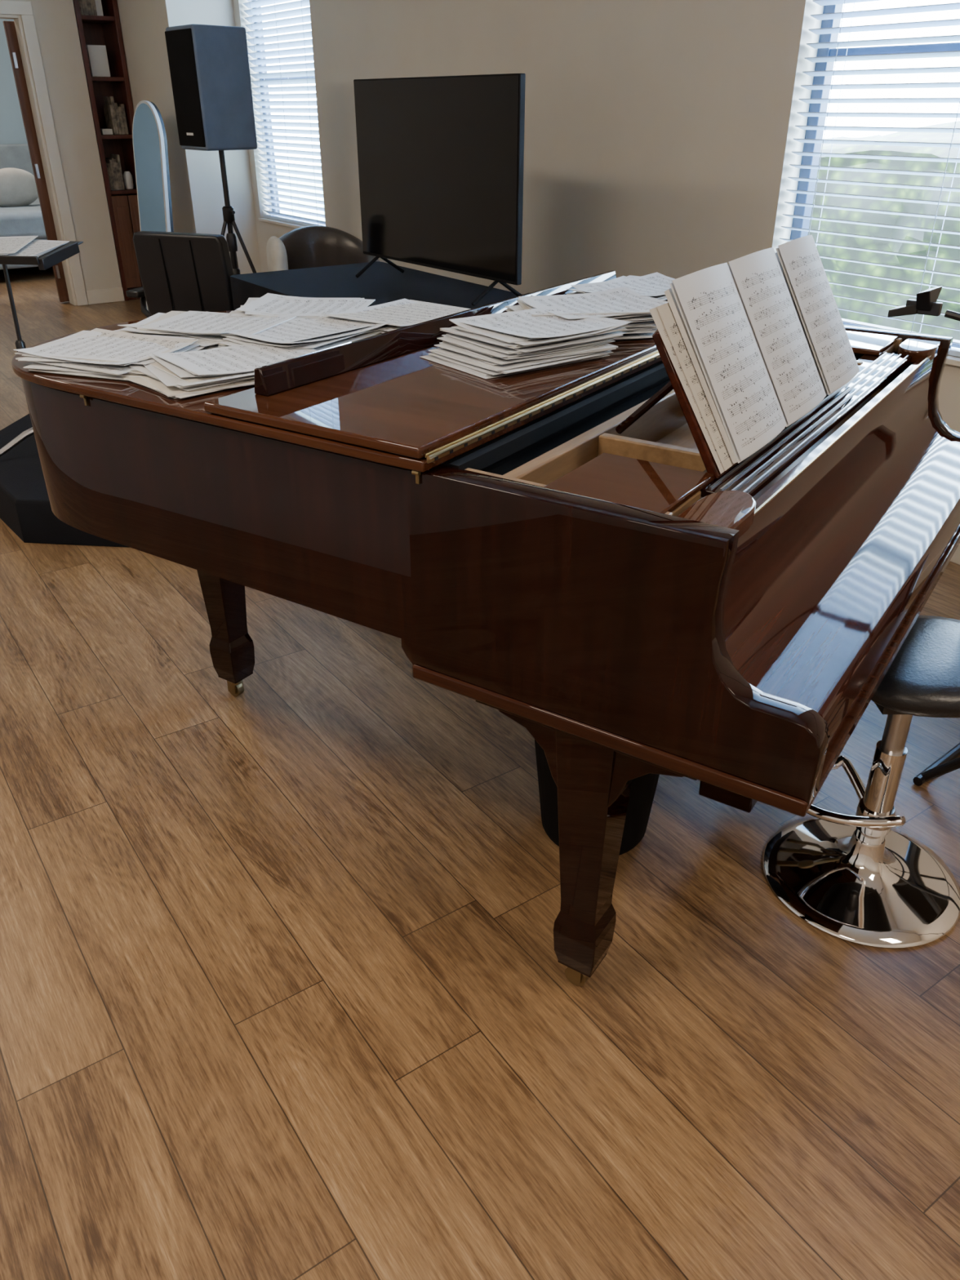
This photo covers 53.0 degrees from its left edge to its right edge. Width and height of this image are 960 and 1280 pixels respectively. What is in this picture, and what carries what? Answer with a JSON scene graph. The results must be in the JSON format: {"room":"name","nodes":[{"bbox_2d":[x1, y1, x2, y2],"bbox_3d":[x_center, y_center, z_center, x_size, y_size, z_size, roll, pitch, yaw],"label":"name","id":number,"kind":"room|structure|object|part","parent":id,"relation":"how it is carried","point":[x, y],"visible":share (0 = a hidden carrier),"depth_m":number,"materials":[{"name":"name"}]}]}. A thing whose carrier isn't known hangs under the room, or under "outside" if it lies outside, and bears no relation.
{"room":"music room","nodes":[
{"label":"music room","id":0,"kind":"room"},
{"bbox_2d":[0,18,27,144],"bbox_3d":[-5.138,-4.622,8.120,4.500,3.100,3.400,-19,34,-30],"label":"wall","id":1,"kind":"structure","parent":0,"point":[12,131],"depth_m":10.01,"materials":[{"name":"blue paint"}]},
{"bbox_2d":[4,0,121,305],"bbox_3d":[-5.461,-3.535,6.160,6.400,3.100,0.400,-19,34,-30],"label":"wall","id":2,"kind":"structure","parent":0,"point":[55,23],"depth_m":7.52,"materials":[{"name":"beige paint"}]},
{"bbox_2d":[2,21,69,302],"bbox_3d":[-3.352,-3.765,7.698,0.415,1.990,0.065,-19,34,-30],"label":"door leaf","id":3,"kind":"structure","parent":2,"relation":"in","point":[9,26],"depth_m":7.52,"materials":[{"name":"brown wood"}]},
{"bbox_3d":[-3.494,-3.700,7.592,0.020,1.600,0.025,-19,34,-30],"label":"hinges","id":4,"kind":"part","parent":3,"relation":"part of","materials":[{"name":"silver metal"}]},
{"bbox_2d":[0,0,88,306],"bbox_3d":[-3.770,-3.599,7.291,1.110,2.115,0.170,-19,34,-30],"label":"door frame","id":5,"kind":"structure","parent":2,"relation":"attached to","point":[13,10],"depth_m":7.39,"materials":[{"name":"paint"}]},
{"bbox_2d":[85,287,124,304],"bbox_3d":[-5.494,-2.094,6.645,6.030,0.110,0.017,-19,34,-30],"label":"baseboard","id":6,"kind":"structure","parent":2,"relation":"attached to","point":[110,295],"depth_m":8.07,"materials":[{"name":"paint"}]},
{"bbox_2d":[116,0,261,274],"bbox_3d":[-2.363,-4.268,7.481,0.489,3.099,1.420,-19,34,-30],"label":"wall pier","id":7,"kind":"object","parent":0,"point":[197,193],"visible":0.22,"depth_m":7.22,"materials":[{"name":"beige paint"}]},
{"bbox_2d":[0,266,959,1279],"bbox_3d":[-2.796,-0.501,3.941,7.150,0.050,15.950,-19,34,-30],"label":"floor","id":8,"kind":"structure","parent":0,"point":[286,993],"depth_m":1.80,"materials":[{"name":"brown wood"}]},
{"bbox_2d":[0,143,47,269],"bbox_3d":[-4.680,-4.277,9.558,2.100,1.100,1.900,-19,34,-30],"label":"bed","id":9,"kind":"object","parent":8,"relation":"on","point":[20,212],"visible":0.25,"depth_m":9.13,"materials":[{"name":"grey fabric"}]},
{"bbox_3d":[-4.700,-4.291,9.583,2.100,1.100,1.830,-19,34,-30],"label":"headboard and feet","id":10,"kind":"part","parent":9,"relation":"part of","materials":[{"name":"grey fabric"}]},
{"bbox_3d":[-4.657,-4.200,9.563,1.940,0.240,1.820,-19,34,-30],"label":"mattress","id":11,"kind":"part","parent":9,"relation":"part of","materials":[{"name":"grey fabric"}]},
{"bbox_2d":[0,413,127,546],"bbox_3d":[-1.560,-0.731,4.128,1.027,0.170,1.886,-21,35,-32],"label":"stage platform","id":12,"kind":"object","parent":8,"relation":"on","point":[25,508],"visible":0.13,"depth_m":3.66,"materials":[{"name":"black fabric"}]},
{"bbox_2d":[0,235,83,456],"bbox_3d":[-1.834,-1.175,3.892,0.535,0.830,0.434,4,29,7],"label":"music stand","id":13,"kind":"object","parent":12,"relation":"on","point":[18,250],"visible":0.8,"depth_m":3.69,"materials":[{"name":"black metal"}]},
{"bbox_2d":[72,0,142,300],"bbox_3d":[-2.990,-4.129,7.766,0.320,2.580,0.382,-19,34,-30],"label":"bookcase","id":14,"kind":"object","parent":8,"relation":"on","point":[98,21],"visible":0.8,"depth_m":7.70,"materials":[{"name":"brown wood"}]},
{"bbox_2d":[78,0,128,190],"bbox_3d":[-2.978,-4.367,7.603,0.228,1.455,0.180,-19,34,-30],"label":"books","id":15,"kind":"object","parent":14,"relation":"on","point":[116,115],"depth_m":7.61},
{"bbox_2d":[132,100,173,311],"bbox_3d":[-2.384,-3.188,7.199,0.370,1.485,0.282,23,36,35],"label":"floor mirror","id":16,"kind":"object","parent":8,"relation":"on","point":[150,151],"visible":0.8,"depth_m":7.00,"materials":[{"name":"white mirror"}]},
{"bbox_2d":[125,231,234,317],"bbox_3d":[-1.421,-1.753,5.221,0.820,0.894,0.582,10,31,17],"label":"office chair","id":17,"kind":"object","parent":8,"relation":"on","point":[186,272],"visible":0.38,"depth_m":4.87,"materials":[{"name":"black leather"}]},
{"bbox_2d":[164,23,257,275],"bbox_3d":[-1.563,-2.545,5.669,0.568,1.814,0.643,-22,36,-34],"label":"speaker","id":18,"kind":"object","parent":8,"relation":"on","point":[209,65],"visible":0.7,"depth_m":5.33},
{"bbox_2d":[164,28,205,146],"bbox_3d":[-1.633,-3.050,5.328,0.010,0.560,0.320,-22,36,-34],"label":"grille","id":19,"kind":"object","parent":18,"relation":"attached to","point":[182,44],"depth_m":5.29,"materials":[{"name":"black fabric"}]},
{"bbox_2d":[279,225,379,270],"bbox_3d":[-0.920,-2.033,5.811,0.657,0.817,0.599,-10,31,-17],"label":"barrel chair","id":20,"kind":"object","parent":8,"relation":"on","point":[314,246],"visible":0.14,"depth_m":5.83,"materials":[{"name":"brown leather"}]},
{"bbox_2d":[266,235,288,271],"bbox_3d":[-1.060,-1.971,5.037,0.090,0.260,0.280,-10,31,-17],"label":"throw pillow","id":21,"kind":"object","parent":20,"relation":"on","point":[277,256],"visible":0.55,"depth_m":4.92,"materials":[{"name":"fabric"}]},
{"bbox_2d":[230,261,516,310],"bbox_3d":[-0.254,-1.104,4.209,0.967,0.745,2.246,-19,34,-30],"label":"table","id":22,"kind":"object","parent":8,"relation":"on","point":[381,282],"visible":0.12,"depth_m":4.34,"materials":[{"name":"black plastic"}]},
{"bbox_2d":[353,73,525,306],"bbox_3d":[-0.198,-1.894,4.027,0.267,0.801,1.160,-20,35,-32],"label":"television","id":23,"kind":"object","parent":22,"relation":"on","point":[441,158],"visible":0.88,"depth_m":3.92,"materials":[{"name":"black plastic"}]},
{"bbox_2d":[11,270,959,986],"bbox_3d":[0.079,-0.291,2.302,1.853,1.173,1.504,18,34,29],"label":"grand piano","id":24,"kind":"object","parent":8,"relation":"on","point":[566,552],"visible":0.77,"depth_m":1.56,"materials":[{"name":"brown wood"}]},
{"bbox_2d":[13,328,204,380],"bbox_3d":[-0.743,-0.585,1.961,0.353,0.032,0.286,10,31,17],"label":"stack","id":25,"kind":"object","parent":24,"relation":"on","point":[98,353],"visible":0.81,"depth_m":1.93,"materials":[{"name":"paper"}]},
{"bbox_2d":[115,311,296,350],"bbox_3d":[-0.619,-0.705,2.169,0.373,0.039,0.302,13,32,23],"label":"stack","id":26,"kind":"object","parent":24,"relation":"on","point":[207,327],"visible":0.8,"depth_m":2.13,"materials":[{"name":"paper"}]},
{"bbox_2d":[120,342,318,399],"bbox_3d":[-0.486,-0.533,1.866,0.374,0.032,0.265,-20,35,-31],"label":"stack","id":27,"kind":"object","parent":24,"relation":"on","point":[181,375],"visible":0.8,"depth_m":1.82,"materials":[{"name":"paper"}]},
{"bbox_2d":[226,293,375,318],"bbox_3d":[-0.449,-0.785,2.309,0.374,0.043,0.309,1,29,1],"label":"stack","id":28,"kind":"object","parent":24,"relation":"on","point":[268,304],"visible":0.56,"depth_m":2.32,"materials":[{"name":"paper"}]},
{"bbox_2d":[217,313,391,351],"bbox_3d":[-0.378,-0.650,2.066,0.281,0.042,0.381,22,36,34],"label":"stack","id":29,"kind":"object","parent":24,"relation":"on","point":[318,333],"visible":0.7,"depth_m":2.06,"materials":[{"name":"paper"}]},
{"bbox_3d":[-0.182,-0.722,2.260,1.227,0.018,1.504,18,34,29],"label":"lid","id":30,"kind":"part","parent":24,"relation":"part of","materials":[{"name":"brown wood"}]},
{"bbox_2d":[321,298,471,334],"bbox_3d":[-0.197,-0.741,2.232,0.259,0.040,0.368,18,34,29],"label":"stack","id":31,"kind":"object","parent":24,"relation":"on","point":[403,313],"visible":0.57,"depth_m":2.25,"materials":[{"name":"paper"}]},
{"bbox_2d":[420,305,633,378],"bbox_3d":[0.094,-0.603,1.923,0.389,0.059,0.269,-21,35,-33],"label":"stack","id":32,"kind":"object","parent":24,"relation":"on","point":[488,346],"visible":0.97,"depth_m":1.87,"materials":[{"name":"paper"}]},
{"bbox_2d":[504,286,668,340],"bbox_3d":[0.229,-0.717,2.117,0.347,0.070,0.288,-11,31,-19],"label":"stack","id":33,"kind":"object","parent":24,"relation":"on","point":[621,303],"visible":0.43,"depth_m":2.10,"materials":[{"name":"paper"}]},
{"bbox_2d":[566,271,675,301],"bbox_3d":[0.398,-0.834,2.334,0.285,0.065,0.334,24,37,36],"label":"stack","id":34,"kind":"object","parent":24,"relation":"on","point":[655,285],"visible":0.21,"depth_m":2.35,"materials":[{"name":"paper"}]},
{"bbox_3d":[0.490,-0.452,1.901,0.340,0.085,1.376,18,34,29],"label":"desk frame","id":35,"kind":"part","parent":24,"relation":"part of","materials":[{"name":"brown wood"}]},
{"bbox_2d":[648,234,859,473],"bbox_3d":[0.510,-0.525,1.668,0.160,0.266,0.742,18,34,29],"label":"sheet music","id":36,"kind":"object","parent":24,"relation":"on","point":[753,343],"visible":1,"depth_m":1.58,"materials":[{"name":"paper"}]},
{"bbox_3d":[0.006,-0.548,2.215,1.581,0.037,1.408,18,34,29],"label":"iron plate","id":37,"kind":"part","parent":24,"relation":"part of","materials":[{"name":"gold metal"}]},
{"bbox_2d":[534,739,659,855],"bbox_3d":[0.262,0.266,2.132,0.320,0.365,0.320,0,29,0],"label":"waste bin","id":38,"kind":"object","parent":8,"relation":"on","point":[642,790],"visible":0.2,"depth_m":2.09,"materials":[{"name":"black plastic"}]},
{"bbox_2d":[762,615,959,947],"bbox_3d":[0.829,0.215,1.907,0.432,0.673,0.410,0,29,0],"label":"bar stool","id":39,"kind":"object","parent":8,"relation":"on","point":[859,878],"visible":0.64,"depth_m":1.95,"materials":[{"name":"silver metal"}]},
{"bbox_3d":[0.895,0.011,1.807,0.300,0.218,0.286,0,29,0],"label":"seat plate lever and hoop","id":40,"kind":"part","parent":39,"relation":"part of","materials":[{"name":"black plastic"}]},
{"bbox_3d":[0.865,0.044,1.855,0.336,0.062,0.336,0,29,0],"label":"seat","id":41,"kind":"part","parent":39,"relation":"part of","materials":[{"name":"black leather"}]},
{"bbox_2d":[887,285,959,320],"bbox_3d":[1.327,0.018,1.779,1.352,1.142,0.259,22,36,34],"label":"microphone stand","id":42,"kind":"object","parent":8,"relation":"on","point":[925,303],"visible":1,"depth_m":1.87,"materials":[{"name":"black plastic"}]},
{"bbox_2d":[912,742,959,786],"bbox_3d":[1.360,0.143,2.184,0.460,0.529,0.464,-22,36,-34],"label":"bench","id":43,"kind":"object","parent":8,"relation":"on","point":[948,762],"visible":1,"depth_m":2.34,"materials":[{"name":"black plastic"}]},
{"bbox_2d":[232,0,959,432],"bbox_3d":[1.132,-2.117,3.606,0.152,3.100,12.250,-19,34,-30],"label":"wall","id":44,"kind":"structure","parent":0,"point":[660,135],"depth_m":4.26,"materials":[{"name":"beige paint"}]},
{"bbox_2d":[258,217,305,228],"bbox_3d":[-1.349,-3.050,7.070,0.120,0.020,1.100,-19,34,-30],"label":"sill","id":45,"kind":"structure","parent":44,"relation":"attached to","point":[264,219],"depth_m":7.16,"materials":[{"name":"paint"}]},
{"bbox_2d":[242,0,325,226],"bbox_3d":[-1.345,-4.003,6.545,0.060,2.151,1.080,-19,34,-30],"label":"window blind","id":46,"kind":"object","parent":44,"relation":"attached to","point":[300,3],"visible":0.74,"depth_m":6.70,"materials":[{"name":"white plastic"}]},
{"bbox_2d":[252,0,325,225],"bbox_3d":[-1.281,-4.016,6.588,0.045,2.175,1.100,-19,34,-30],"label":"frame","id":47,"kind":"object","parent":44,"relation":"attached to","point":[264,72],"visible":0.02,"depth_m":7.14,"materials":[{"name":"white plastic"}]},
{"bbox_2d":[779,0,959,356],"bbox_3d":[1.552,-1.995,2.928,0.060,2.151,1.280,-19,34,-30],"label":"window blind","id":48,"kind":"object","parent":44,"relation":"attached to","point":[956,6],"visible":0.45,"depth_m":3.31,"materials":[{"name":"white plastic"}]},
{"bbox_2d":[790,4,959,348],"bbox_3d":[1.615,-2.007,2.972,0.046,2.175,1.300,-19,34,-30],"label":"frame","id":49,"kind":"object","parent":44,"relation":"attached to","point":[947,46],"visible":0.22,"depth_m":3.54,"materials":[{"name":"white plastic"}]},
{"bbox_2d":[945,355,959,366],"bbox_3d":[1.548,-1.042,3.454,0.120,0.020,1.300,-19,34,-30],"label":"sill","id":50,"kind":"structure","parent":44,"relation":"attached to","point":[951,360],"depth_m":3.29,"materials":[{"name":"paint"}]},
{"bbox_2d":[949,543,959,564],"bbox_3d":[1.368,-0.576,3.911,0.019,0.110,10.890,-19,34,-30],"label":"baseboard","id":51,"kind":"structure","parent":44,"relation":"attached to","point":[955,558],"depth_m":3.47,"materials":[{"name":"paint"}]},
{"label":"outside","id":52,"kind":"structure","parent":0,"visible":0},
{"bbox_2d":[275,164,324,221],"bbox_3d":[8.522,-6.787,15.623,26.590,0.100,42.000,-19,34,-30],"label":"ground","id":53,"kind":"structure","parent":52,"point":[279,167],"depth_m":20.03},
{"bbox_2d":[808,120,959,340],"bbox_3d":[4.434,-1.350,4.198,1.475,1.686,15.000,-19,34,-30],"label":"window view","id":54,"kind":"object","parent":53,"relation":"on","point":[946,294],"visible":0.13,"depth_m":5.84,"materials":[{"name":"green plant"}]}
]}

